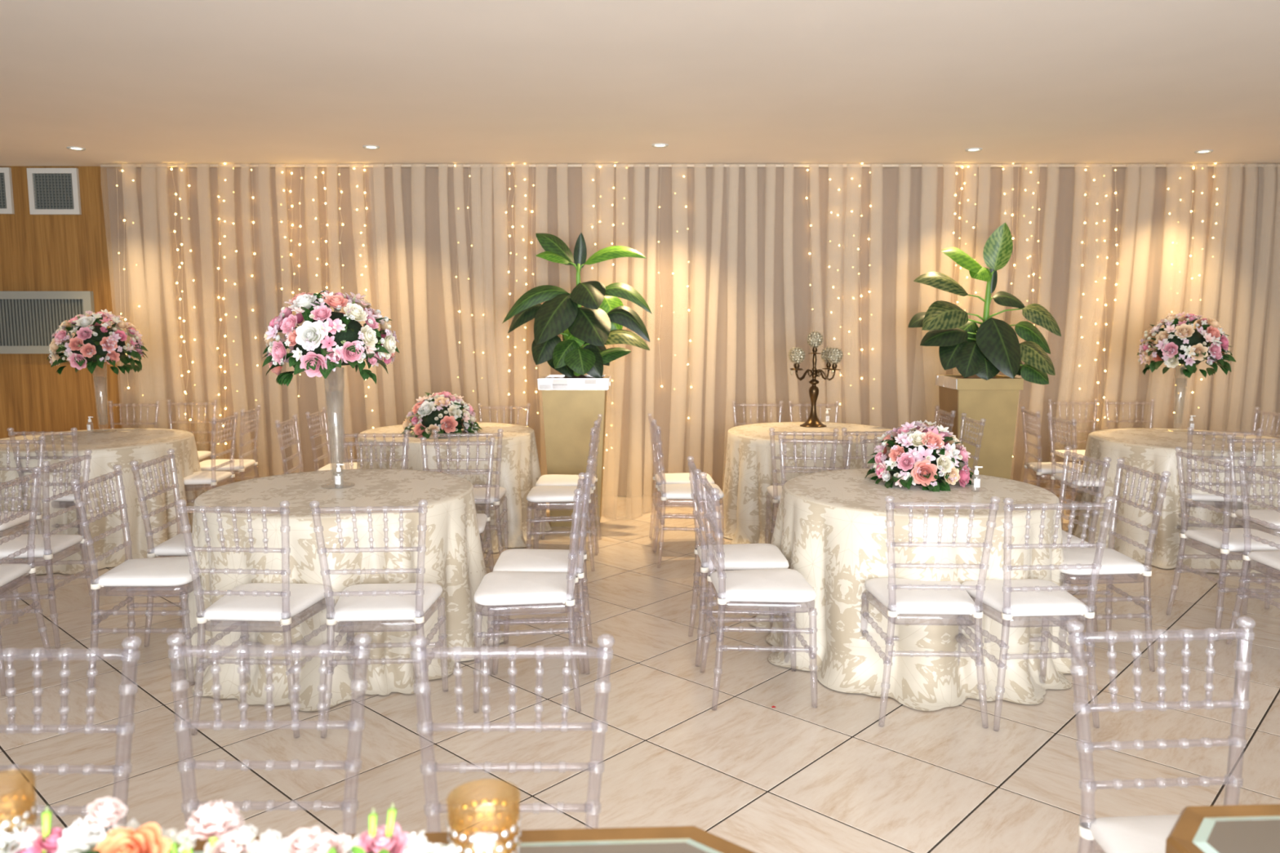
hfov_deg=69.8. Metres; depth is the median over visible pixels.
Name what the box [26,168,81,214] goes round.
air vent
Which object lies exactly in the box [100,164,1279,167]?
curtain rod
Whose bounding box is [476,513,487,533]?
cushion
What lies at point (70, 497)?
cushion
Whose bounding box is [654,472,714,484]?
cushion
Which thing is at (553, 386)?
mirror
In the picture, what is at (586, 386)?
mirror
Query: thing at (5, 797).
candle holder
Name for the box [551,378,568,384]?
mirror
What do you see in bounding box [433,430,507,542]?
acrylic chair
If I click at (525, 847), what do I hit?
mirror
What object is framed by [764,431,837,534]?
acrylic chair
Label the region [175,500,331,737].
acrylic chair
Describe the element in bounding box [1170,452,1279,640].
acrylic chair
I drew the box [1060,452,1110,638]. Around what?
acrylic chair
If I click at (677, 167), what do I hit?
string
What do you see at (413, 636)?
acrylic chair
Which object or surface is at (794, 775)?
floor
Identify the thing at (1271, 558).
cushion
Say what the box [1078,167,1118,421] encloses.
string
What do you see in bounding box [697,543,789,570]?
cushion
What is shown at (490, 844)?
candle
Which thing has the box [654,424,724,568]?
acrylic chair
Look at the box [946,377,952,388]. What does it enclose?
mirror
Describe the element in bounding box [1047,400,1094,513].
acrylic chair
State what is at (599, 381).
mirror
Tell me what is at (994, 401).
planter
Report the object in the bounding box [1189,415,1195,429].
pump bottle
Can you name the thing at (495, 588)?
cushion
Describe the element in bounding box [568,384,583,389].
mirror
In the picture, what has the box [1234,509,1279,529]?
cushion
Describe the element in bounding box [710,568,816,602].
cushion
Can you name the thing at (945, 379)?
mirror
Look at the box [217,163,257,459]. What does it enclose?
string
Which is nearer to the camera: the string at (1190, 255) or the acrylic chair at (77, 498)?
the acrylic chair at (77, 498)
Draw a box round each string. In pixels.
[115,163,143,395]
[170,163,199,445]
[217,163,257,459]
[280,171,302,396]
[312,163,373,428]
[454,164,484,406]
[505,163,538,426]
[591,163,626,468]
[657,167,692,418]
[805,163,875,408]
[952,163,976,311]
[1002,163,1040,457]
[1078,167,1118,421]
[1167,163,1217,413]
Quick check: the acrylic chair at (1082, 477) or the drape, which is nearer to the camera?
the acrylic chair at (1082, 477)
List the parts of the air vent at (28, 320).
panel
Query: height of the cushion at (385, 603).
0.055 m
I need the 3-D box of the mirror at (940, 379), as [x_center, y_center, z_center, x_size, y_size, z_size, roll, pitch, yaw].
[2.415,-0.365,7.359,0.010,0.078,0.149,0,7,0]
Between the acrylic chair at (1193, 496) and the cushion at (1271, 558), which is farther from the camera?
the acrylic chair at (1193, 496)
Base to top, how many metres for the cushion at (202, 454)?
0.055 m
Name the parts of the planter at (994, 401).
panel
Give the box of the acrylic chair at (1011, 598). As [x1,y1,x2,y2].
[958,497,1115,731]
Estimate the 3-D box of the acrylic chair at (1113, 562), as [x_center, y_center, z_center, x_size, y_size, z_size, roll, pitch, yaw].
[2.157,0.640,4.374,0.459,0.933,0.439,0,7,1]
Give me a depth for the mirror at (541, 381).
6.98 m
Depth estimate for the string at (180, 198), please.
8.11 m
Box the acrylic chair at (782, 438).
[779,438,853,470]
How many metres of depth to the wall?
8.24 m
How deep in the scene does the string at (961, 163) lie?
8.03 m
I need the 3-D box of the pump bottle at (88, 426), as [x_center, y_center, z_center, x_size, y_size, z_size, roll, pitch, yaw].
[-4.101,-0.013,6.838,0.041,0.124,0.045,-6,9,-43]
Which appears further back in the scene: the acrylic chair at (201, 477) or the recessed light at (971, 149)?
the recessed light at (971, 149)
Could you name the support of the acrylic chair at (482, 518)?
on the floor
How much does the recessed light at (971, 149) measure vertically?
0.030 m
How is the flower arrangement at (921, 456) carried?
on the tablecloth at (833, 528)
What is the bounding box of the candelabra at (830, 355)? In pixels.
[787,331,843,427]
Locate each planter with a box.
[537,373,610,526]
[935,374,1023,479]
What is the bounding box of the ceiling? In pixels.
[0,0,1279,166]
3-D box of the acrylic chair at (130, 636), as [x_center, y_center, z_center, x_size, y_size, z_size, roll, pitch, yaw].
[-1.286,0.936,1.800,0.438,0.933,0.459,0,7,0]
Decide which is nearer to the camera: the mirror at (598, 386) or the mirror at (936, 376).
the mirror at (598, 386)
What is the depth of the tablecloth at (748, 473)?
6.58 m
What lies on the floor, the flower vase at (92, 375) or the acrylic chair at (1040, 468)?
the acrylic chair at (1040, 468)
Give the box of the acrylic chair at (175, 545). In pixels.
[134,448,191,639]
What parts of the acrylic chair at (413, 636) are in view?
post, post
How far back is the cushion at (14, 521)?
5.23 m
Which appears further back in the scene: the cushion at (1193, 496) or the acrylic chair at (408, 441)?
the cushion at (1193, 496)
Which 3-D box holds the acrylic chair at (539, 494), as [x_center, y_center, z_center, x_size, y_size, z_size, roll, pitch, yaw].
[-0.507,0.447,6.059,0.459,0.933,0.439,0,7,0]
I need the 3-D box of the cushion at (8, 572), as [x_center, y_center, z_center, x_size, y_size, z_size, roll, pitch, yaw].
[-2.992,0.670,4.059,0.409,0.055,0.412,-1,7,-9]
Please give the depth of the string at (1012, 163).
8.04 m
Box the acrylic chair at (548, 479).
[535,417,599,537]
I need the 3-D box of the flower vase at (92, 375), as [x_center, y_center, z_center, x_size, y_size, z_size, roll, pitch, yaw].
[-4.050,-0.219,6.895,0.170,0.518,0.170,0,7,0]
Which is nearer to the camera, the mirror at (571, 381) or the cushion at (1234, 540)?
the cushion at (1234, 540)
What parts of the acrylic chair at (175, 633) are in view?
post, post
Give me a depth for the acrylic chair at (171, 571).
4.05 m
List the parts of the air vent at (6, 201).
panel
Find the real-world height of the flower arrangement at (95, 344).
0.484 m
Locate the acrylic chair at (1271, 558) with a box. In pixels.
[1230,466,1279,644]
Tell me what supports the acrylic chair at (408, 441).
on the floor
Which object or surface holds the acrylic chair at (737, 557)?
on the floor
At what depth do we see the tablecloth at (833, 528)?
4.03 m
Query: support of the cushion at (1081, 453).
on the acrylic chair at (1081, 453)
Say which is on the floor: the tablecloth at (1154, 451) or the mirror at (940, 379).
the tablecloth at (1154, 451)
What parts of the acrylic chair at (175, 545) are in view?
rail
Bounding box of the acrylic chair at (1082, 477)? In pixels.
[1048,413,1104,516]
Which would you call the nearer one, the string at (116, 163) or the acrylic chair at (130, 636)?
the acrylic chair at (130, 636)
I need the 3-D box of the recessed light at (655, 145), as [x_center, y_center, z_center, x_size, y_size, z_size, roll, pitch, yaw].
[0.156,-2.200,7.147,0.132,0.030,0.132,0,7,0]
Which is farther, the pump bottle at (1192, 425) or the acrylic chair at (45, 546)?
the pump bottle at (1192, 425)
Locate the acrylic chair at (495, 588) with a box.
[473,475,584,711]
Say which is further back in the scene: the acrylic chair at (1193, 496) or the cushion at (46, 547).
the acrylic chair at (1193, 496)
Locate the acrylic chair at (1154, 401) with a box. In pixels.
[1104,400,1155,422]
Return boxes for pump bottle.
[86,416,93,433]
[334,463,344,488]
[825,408,831,421]
[971,466,982,491]
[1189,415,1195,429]
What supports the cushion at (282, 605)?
on the acrylic chair at (251, 602)
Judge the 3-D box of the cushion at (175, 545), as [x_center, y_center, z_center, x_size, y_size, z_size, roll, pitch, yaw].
[-2.229,0.596,4.704,0.409,0.055,0.412,0,7,-4]
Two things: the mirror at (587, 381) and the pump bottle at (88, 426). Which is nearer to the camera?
the pump bottle at (88, 426)
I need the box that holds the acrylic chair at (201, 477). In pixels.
[183,415,238,490]
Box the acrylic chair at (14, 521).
[0,439,54,612]
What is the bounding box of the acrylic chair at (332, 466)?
[305,410,356,471]
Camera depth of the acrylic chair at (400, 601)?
3.63 m
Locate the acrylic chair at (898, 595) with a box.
[860,495,1000,726]
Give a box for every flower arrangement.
[0,796,457,852]
[46,309,148,374]
[262,289,399,386]
[400,391,481,438]
[864,419,976,491]
[1137,311,1235,377]
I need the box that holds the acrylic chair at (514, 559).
[492,466,592,675]
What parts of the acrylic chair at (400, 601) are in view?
post, rail, seat frame, post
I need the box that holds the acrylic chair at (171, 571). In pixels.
[71,471,200,688]
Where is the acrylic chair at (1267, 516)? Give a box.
[1221,438,1279,595]
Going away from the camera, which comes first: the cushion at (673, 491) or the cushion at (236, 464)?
the cushion at (673, 491)
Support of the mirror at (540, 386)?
attached to the planter at (571, 406)
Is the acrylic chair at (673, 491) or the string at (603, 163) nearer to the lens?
the acrylic chair at (673, 491)
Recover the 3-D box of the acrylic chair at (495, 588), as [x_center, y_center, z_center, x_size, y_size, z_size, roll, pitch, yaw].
[-0.463,0.691,3.930,0.459,0.933,0.439,0,7,-1]
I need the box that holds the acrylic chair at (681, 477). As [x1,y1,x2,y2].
[648,417,714,533]
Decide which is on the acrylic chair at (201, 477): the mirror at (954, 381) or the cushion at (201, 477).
the cushion at (201, 477)
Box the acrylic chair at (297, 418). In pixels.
[275,417,303,473]
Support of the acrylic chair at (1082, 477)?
on the floor
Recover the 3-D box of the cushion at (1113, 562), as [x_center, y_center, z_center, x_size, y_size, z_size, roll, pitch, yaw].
[2.134,0.633,4.374,0.409,0.055,0.412,0,7,1]
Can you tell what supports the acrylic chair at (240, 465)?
on the floor
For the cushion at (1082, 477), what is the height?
0.055 m
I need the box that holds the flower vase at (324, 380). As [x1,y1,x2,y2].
[320,379,355,487]
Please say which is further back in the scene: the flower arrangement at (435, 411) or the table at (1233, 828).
the flower arrangement at (435, 411)
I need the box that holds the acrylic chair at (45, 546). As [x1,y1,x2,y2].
[0,448,101,648]
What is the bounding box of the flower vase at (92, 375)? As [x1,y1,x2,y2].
[92,374,114,432]
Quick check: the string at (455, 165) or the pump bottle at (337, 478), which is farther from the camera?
the string at (455, 165)
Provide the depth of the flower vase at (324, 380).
4.62 m
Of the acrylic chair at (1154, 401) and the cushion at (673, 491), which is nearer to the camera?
the cushion at (673, 491)
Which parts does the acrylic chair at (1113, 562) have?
rail, rail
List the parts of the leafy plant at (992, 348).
stem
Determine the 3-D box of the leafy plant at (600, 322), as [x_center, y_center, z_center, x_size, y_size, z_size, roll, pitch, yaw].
[-0.492,-0.936,7.127,1.170,1.139,0.456,0,7,0]
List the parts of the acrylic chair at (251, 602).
seat frame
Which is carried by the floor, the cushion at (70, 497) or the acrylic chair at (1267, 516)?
the acrylic chair at (1267, 516)
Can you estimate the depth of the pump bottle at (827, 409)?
7.45 m
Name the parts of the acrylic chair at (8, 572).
rail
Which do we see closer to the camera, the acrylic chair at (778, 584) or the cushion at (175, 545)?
the acrylic chair at (778, 584)
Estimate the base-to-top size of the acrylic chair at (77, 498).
0.933 m
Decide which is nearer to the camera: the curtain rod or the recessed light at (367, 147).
the recessed light at (367, 147)
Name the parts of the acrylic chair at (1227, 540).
rail, rail, rail, seat frame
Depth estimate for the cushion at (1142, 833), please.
2.00 m
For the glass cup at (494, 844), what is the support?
on the table at (673, 839)
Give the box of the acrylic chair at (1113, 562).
[1058,464,1166,665]
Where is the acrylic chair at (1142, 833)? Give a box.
[1066,617,1255,852]
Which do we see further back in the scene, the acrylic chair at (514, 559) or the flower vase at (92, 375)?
the flower vase at (92, 375)
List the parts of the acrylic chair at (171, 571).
post, rail, rail, seat frame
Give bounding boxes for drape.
[106,167,1279,497]
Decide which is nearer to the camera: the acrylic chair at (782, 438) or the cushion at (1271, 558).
the cushion at (1271, 558)
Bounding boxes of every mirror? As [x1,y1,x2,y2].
[345,842,708,852]
[538,378,551,384]
[538,384,551,389]
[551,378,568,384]
[551,384,568,389]
[568,378,583,384]
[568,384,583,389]
[584,378,596,384]
[584,384,596,389]
[596,378,607,384]
[596,384,607,389]
[935,375,937,385]
[937,375,944,386]
[943,377,947,387]
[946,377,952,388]
[951,378,957,389]
[1206,819,1279,852]
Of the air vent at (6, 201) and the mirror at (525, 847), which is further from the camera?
the air vent at (6, 201)
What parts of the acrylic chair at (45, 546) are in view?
seat frame, rail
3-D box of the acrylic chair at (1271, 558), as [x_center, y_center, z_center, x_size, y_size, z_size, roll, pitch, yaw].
[3.142,0.647,4.317,0.459,0.933,0.439,0,7,0]
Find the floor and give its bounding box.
[0,495,1279,852]
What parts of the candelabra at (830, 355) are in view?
crystal globe, arm, stem, crystal globe, arm, arm, crystal globe, crystal globe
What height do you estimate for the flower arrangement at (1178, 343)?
0.486 m
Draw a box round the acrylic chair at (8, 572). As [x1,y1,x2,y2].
[0,469,53,696]
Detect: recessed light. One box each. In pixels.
[66,146,85,151]
[362,145,379,149]
[651,143,668,147]
[964,147,982,151]
[1194,149,1213,153]
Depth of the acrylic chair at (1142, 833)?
2.02 m
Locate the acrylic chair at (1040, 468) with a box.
[1021,409,1082,502]
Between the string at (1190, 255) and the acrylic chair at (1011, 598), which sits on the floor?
the acrylic chair at (1011, 598)
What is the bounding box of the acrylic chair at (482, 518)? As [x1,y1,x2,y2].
[420,437,495,565]
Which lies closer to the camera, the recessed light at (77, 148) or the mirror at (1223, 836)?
the mirror at (1223, 836)
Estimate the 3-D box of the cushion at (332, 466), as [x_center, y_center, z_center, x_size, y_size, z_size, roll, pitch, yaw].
[-2.250,0.321,7.091,0.409,0.055,0.412,0,7,-2]
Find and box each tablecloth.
[0,428,205,576]
[168,468,507,711]
[356,422,552,552]
[712,422,893,544]
[748,468,1084,711]
[1066,428,1279,576]
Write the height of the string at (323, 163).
2.343 m
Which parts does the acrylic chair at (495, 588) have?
seat frame, rail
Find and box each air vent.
[0,167,14,213]
[0,291,94,353]
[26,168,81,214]
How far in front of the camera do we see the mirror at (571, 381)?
6.98 m
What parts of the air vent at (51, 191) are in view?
panel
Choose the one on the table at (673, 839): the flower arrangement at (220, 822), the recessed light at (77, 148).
the flower arrangement at (220, 822)
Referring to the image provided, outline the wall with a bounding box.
[0,166,1279,439]
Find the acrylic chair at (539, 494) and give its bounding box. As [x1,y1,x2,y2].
[525,425,597,571]
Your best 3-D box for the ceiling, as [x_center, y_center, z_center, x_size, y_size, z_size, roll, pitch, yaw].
[0.000,-1.774,2.786,13.040,0.160,10.980,0,7,0]
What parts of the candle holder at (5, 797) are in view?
glass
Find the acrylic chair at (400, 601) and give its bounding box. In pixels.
[309,502,448,734]
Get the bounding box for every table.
[168,826,755,852]
[1164,804,1279,852]
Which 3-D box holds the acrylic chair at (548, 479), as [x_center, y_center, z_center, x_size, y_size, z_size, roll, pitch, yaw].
[-0.500,0.394,6.516,0.459,0.933,0.439,0,7,0]
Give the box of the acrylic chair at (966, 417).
[958,417,985,470]
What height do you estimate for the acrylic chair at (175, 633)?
0.933 m
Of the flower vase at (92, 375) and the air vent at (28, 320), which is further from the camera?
the air vent at (28, 320)
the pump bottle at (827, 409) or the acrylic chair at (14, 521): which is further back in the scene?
the pump bottle at (827, 409)
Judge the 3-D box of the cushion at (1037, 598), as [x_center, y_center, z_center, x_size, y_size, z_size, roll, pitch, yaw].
[1.591,0.700,3.795,0.412,0.055,0.409,0,7,-4]
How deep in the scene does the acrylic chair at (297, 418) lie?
6.49 m
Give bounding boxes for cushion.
[0,511,37,531]
[0,534,83,559]
[0,563,31,586]
[47,493,82,501]
[95,555,200,586]
[151,533,191,555]
[183,471,231,484]
[197,450,212,460]
[199,459,255,471]
[201,582,331,622]
[316,462,356,471]
[330,582,442,622]
[473,486,506,503]
[473,571,575,605]
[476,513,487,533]
[493,548,584,575]
[526,485,591,502]
[535,474,595,486]
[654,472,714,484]
[658,483,724,499]
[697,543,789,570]
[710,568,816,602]
[767,484,783,501]
[864,577,977,614]
[960,578,1088,617]
[1026,462,1082,474]
[1053,449,1085,461]
[1053,472,1104,487]
[1058,546,1146,575]
[1062,529,1090,547]
[1088,814,1179,852]
[1182,493,1245,502]
[1184,528,1279,551]
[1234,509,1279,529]
[1247,550,1279,570]
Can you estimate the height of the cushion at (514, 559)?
0.055 m
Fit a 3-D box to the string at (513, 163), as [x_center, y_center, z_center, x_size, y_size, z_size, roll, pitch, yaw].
[-1.043,-1.087,8.110,0.274,2.462,0.021,0,7,0]
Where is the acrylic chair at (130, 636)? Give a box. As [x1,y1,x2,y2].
[3,635,141,816]
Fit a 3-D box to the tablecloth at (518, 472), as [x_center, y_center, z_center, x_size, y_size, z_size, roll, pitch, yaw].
[-1.480,0.421,6.956,1.606,0.764,1.642,0,7,0]
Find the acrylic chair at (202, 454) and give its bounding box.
[168,401,217,460]
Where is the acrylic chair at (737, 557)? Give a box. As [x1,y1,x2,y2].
[686,456,790,666]
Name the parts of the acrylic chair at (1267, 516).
rail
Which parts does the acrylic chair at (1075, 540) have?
rail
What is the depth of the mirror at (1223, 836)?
1.48 m
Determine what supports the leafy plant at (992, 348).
in the planter at (994, 401)
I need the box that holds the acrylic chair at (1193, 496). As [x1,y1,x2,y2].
[1178,431,1262,569]
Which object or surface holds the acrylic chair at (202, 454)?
on the floor
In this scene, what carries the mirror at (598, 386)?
attached to the planter at (571, 406)
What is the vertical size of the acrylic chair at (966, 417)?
0.933 m
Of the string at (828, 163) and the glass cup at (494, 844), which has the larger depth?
the string at (828, 163)
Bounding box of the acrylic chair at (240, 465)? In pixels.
[199,408,258,488]
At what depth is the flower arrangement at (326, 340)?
4.37 m
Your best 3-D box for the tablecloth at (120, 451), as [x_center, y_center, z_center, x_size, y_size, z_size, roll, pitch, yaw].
[-3.885,0.467,6.555,1.582,0.764,1.659,0,7,0]
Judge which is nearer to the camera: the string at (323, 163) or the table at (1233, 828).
the table at (1233, 828)
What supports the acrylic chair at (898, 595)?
on the floor
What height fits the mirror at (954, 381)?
0.078 m
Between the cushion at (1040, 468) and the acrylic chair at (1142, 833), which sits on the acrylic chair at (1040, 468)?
the cushion at (1040, 468)
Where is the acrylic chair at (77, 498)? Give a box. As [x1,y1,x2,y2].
[11,428,84,532]
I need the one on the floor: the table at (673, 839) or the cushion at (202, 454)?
the table at (673, 839)
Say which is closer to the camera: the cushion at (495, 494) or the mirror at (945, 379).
the cushion at (495, 494)
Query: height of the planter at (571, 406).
1.194 m
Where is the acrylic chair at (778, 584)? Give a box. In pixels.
[700,479,817,708]
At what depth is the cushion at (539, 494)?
5.91 m
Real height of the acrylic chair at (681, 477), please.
0.933 m
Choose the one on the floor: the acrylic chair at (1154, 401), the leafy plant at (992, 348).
the acrylic chair at (1154, 401)
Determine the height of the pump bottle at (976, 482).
0.124 m
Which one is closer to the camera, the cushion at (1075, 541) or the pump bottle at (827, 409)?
the cushion at (1075, 541)
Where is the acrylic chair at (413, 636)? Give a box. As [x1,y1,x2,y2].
[408,635,613,832]
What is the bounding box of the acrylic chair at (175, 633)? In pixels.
[166,632,371,826]
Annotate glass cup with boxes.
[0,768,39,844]
[446,778,521,852]
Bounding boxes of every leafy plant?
[502,232,651,378]
[907,222,1061,384]
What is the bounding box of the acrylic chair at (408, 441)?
[334,440,408,468]
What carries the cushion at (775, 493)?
on the acrylic chair at (775, 491)
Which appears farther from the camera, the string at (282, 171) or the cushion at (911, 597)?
the string at (282, 171)
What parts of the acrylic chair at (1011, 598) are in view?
post, seat frame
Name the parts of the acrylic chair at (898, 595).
post, seat frame, post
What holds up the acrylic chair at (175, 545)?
on the floor
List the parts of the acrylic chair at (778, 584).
rail, post, seat frame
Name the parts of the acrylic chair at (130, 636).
rail, rail, post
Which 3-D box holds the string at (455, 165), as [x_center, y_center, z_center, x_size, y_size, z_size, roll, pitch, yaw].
[-1.502,-1.242,8.092,0.255,2.146,0.021,0,7,0]
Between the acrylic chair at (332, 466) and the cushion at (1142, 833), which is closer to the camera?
the cushion at (1142, 833)
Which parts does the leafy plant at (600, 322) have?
stem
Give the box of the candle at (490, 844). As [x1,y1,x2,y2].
[462,840,506,852]
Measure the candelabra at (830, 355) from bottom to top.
0.752 m
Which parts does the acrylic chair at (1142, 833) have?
post, rail, rail, rail, rail, post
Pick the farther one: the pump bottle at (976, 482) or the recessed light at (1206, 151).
the recessed light at (1206, 151)
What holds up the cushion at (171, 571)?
on the acrylic chair at (171, 571)
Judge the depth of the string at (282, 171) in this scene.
8.05 m
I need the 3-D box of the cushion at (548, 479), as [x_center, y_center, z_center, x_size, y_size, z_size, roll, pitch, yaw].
[-0.524,0.388,6.515,0.409,0.055,0.412,0,7,0]
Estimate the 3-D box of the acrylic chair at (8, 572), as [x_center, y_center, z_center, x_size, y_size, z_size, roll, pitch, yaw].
[-2.969,0.676,4.064,0.459,0.933,0.439,-1,7,-9]

